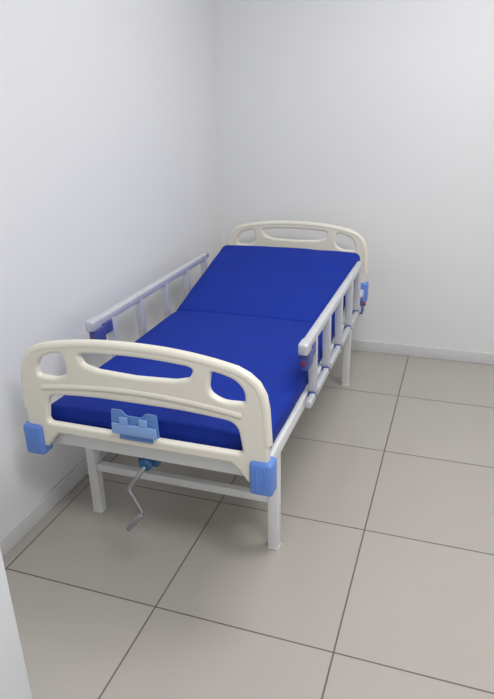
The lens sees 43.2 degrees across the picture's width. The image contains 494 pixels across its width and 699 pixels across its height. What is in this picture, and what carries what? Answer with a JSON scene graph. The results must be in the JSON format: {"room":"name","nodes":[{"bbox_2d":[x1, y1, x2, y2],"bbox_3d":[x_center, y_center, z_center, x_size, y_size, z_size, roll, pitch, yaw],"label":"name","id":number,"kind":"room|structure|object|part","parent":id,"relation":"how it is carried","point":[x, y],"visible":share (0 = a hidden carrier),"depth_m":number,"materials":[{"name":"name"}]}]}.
{"room":"hospital room","nodes":[
{"label":"hospital room","id":0,"kind":"room"},
{"bbox_2d":[0,0,220,537],"bbox_3d":[-1.003,-0.488,1.766,0.100,2.750,5.000,6,24,18],"label":"wall","id":1,"kind":"structure","parent":0,"point":[109,172],"depth_m":2.60,"materials":[{"name":"paint"}]},
{"bbox_2d":[0,450,108,557],"bbox_3d":[-0.926,0.755,2.255,0.012,0.075,4.786,6,24,18],"label":"baseboard","id":2,"kind":"structure","parent":1,"relation":"attached to","point":[27,522],"depth_m":2.52,"materials":[{"name":"white paint"}]},
{"bbox_2d":[3,350,493,698],"bbox_3d":[0.682,1.013,1.779,3.600,0.100,5.000,6,24,18],"label":"floor","id":3,"kind":"structure","parent":0,"point":[379,582],"depth_m":2.23,"materials":[{"name":"tile"}]},
{"bbox_2d":[0,548,31,698],"bbox_3d":[-0.901,0.594,1.210,0.630,1.172,0.608,6,24,18],"label":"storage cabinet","id":4,"kind":"object","parent":3,"relation":"on","point":[14,682],"visible":1,"depth_m":1.42,"materials":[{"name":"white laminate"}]},
{"bbox_2d":[21,220,368,549],"bbox_3d":[-0.021,0.028,2.921,0.919,0.876,2.101,6,24,18],"label":"hospital bed","id":5,"kind":"object","parent":3,"relation":"on","point":[222,383],"visible":1,"depth_m":2.32,"materials":[{"name":"white"}]},
{"bbox_3d":[-0.610,0.447,2.482,0.040,0.451,0.040,6,24,18],"label":"leg","id":6,"kind":"part","parent":5,"relation":"part of","materials":[{"name":"white metal"}]},
{"bbox_3d":[-0.601,-0.058,2.511,0.036,0.070,0.078,6,24,18],"label":"guard handle","id":7,"kind":"part","parent":5,"relation":"part of","materials":[{"name":"blue plastic"}]},
{"bbox_3d":[-0.562,-0.023,2.644,0.033,0.254,0.041,6,24,18],"label":"guard post","id":8,"kind":"part","parent":5,"relation":"part of","materials":[{"name":"metal"}]},
{"bbox_3d":[-0.360,0.238,1.998,0.170,0.086,0.006,6,24,18],"label":"card holder plate","id":9,"kind":"part","parent":5,"relation":"part of","materials":[{"name":"blue plastic"}]},
{"bbox_3d":[-0.367,0.469,2.115,0.060,0.182,0.092,6,24,18],"label":"crank arm","id":10,"kind":"part","parent":5,"relation":"part of","materials":[{"name":"silver metal"}]},
{"bbox_3d":[-0.482,-0.115,2.862,0.033,0.254,0.041,6,24,18],"label":"guard post","id":11,"kind":"part","parent":5,"relation":"part of","materials":[{"name":"metal"}]},
{"bbox_3d":[-0.344,0.180,1.988,0.870,0.416,0.030,6,24,18],"label":"footboard panel","id":12,"kind":"part","parent":5,"relation":"part of","materials":[{"name":"beige plastic"}]},
{"bbox_3d":[-0.398,-0.211,3.089,0.033,0.254,0.041,6,24,18],"label":"guard post","id":13,"kind":"part","parent":5,"relation":"part of","materials":[{"name":"metal"}]},
{"bbox_3d":[-0.315,-0.306,3.316,0.033,0.254,0.041,6,24,18],"label":"guard post","id":14,"kind":"part","parent":5,"relation":"part of","materials":[{"name":"metal"}]},
{"bbox_3d":[-0.238,-0.395,3.525,0.033,0.254,0.041,6,24,18],"label":"guard post","id":15,"kind":"part","parent":5,"relation":"part of","materials":[{"name":"metal"}]},
{"bbox_3d":[-0.041,-0.138,2.796,0.809,0.255,1.771,6,24,18],"label":"mattress","id":16,"kind":"part","parent":5,"relation":"part of","materials":[{"name":"blue fabric"}]},
{"bbox_3d":[0.099,0.526,2.255,0.040,0.451,0.040,6,24,18],"label":"leg","id":17,"kind":"part","parent":5,"relation":"part of","materials":[{"name":"white metal"}]},
{"bbox_3d":[0.286,-0.553,3.728,0.856,0.416,0.030,6,24,18],"label":"headboard panel","id":18,"kind":"part","parent":5,"relation":"part of","materials":[{"name":"beige plastic"}]},
{"bbox_3d":[0.213,0.033,2.250,0.036,0.070,0.078,6,24,18],"label":"guard handle","id":19,"kind":"part","parent":5,"relation":"part of","materials":[{"name":"blue plastic"}]},
{"bbox_3d":[0.252,0.068,2.382,0.033,0.254,0.041,6,24,18],"label":"guard post","id":20,"kind":"part","parent":5,"relation":"part of","materials":[{"name":"metal"}]},
{"bbox_3d":[0.332,-0.024,2.601,0.033,0.254,0.041,6,24,18],"label":"guard post","id":21,"kind":"part","parent":5,"relation":"part of","materials":[{"name":"metal"}]},
{"bbox_3d":[0.416,-0.120,2.828,0.033,0.254,0.041,6,24,18],"label":"guard post","id":22,"kind":"part","parent":5,"relation":"part of","materials":[{"name":"metal"}]},
{"bbox_3d":[0.565,-0.007,3.521,0.040,0.451,0.040,6,24,18],"label":"leg","id":23,"kind":"part","parent":5,"relation":"part of","materials":[{"name":"white metal"}]},
{"bbox_3d":[0.499,-0.215,3.054,0.033,0.254,0.041,6,24,18],"label":"guard post","id":24,"kind":"part","parent":5,"relation":"part of","materials":[{"name":"metal"}]},
{"bbox_3d":[0.577,-0.304,3.264,0.033,0.254,0.041,6,24,18],"label":"guard post","id":25,"kind":"part","parent":5,"relation":"part of","materials":[{"name":"metal"}]},
{"bbox_2d":[212,0,493,352],"bbox_3d":[1.441,-1.204,3.373,3.400,2.750,0.100,6,24,18],"label":"wall","id":26,"kind":"structure","parent":0,"point":[374,119],"depth_m":3.61,"materials":[{"name":"paint"}]},
{"bbox_2d":[351,339,493,364],"bbox_3d":[1.454,0.053,3.833,3.387,0.075,0.012,6,24,18],"label":"baseboard","id":27,"kind":"structure","parent":26,"relation":"attached to","point":[358,345],"depth_m":3.94,"materials":[{"name":"white paint"}]}
]}

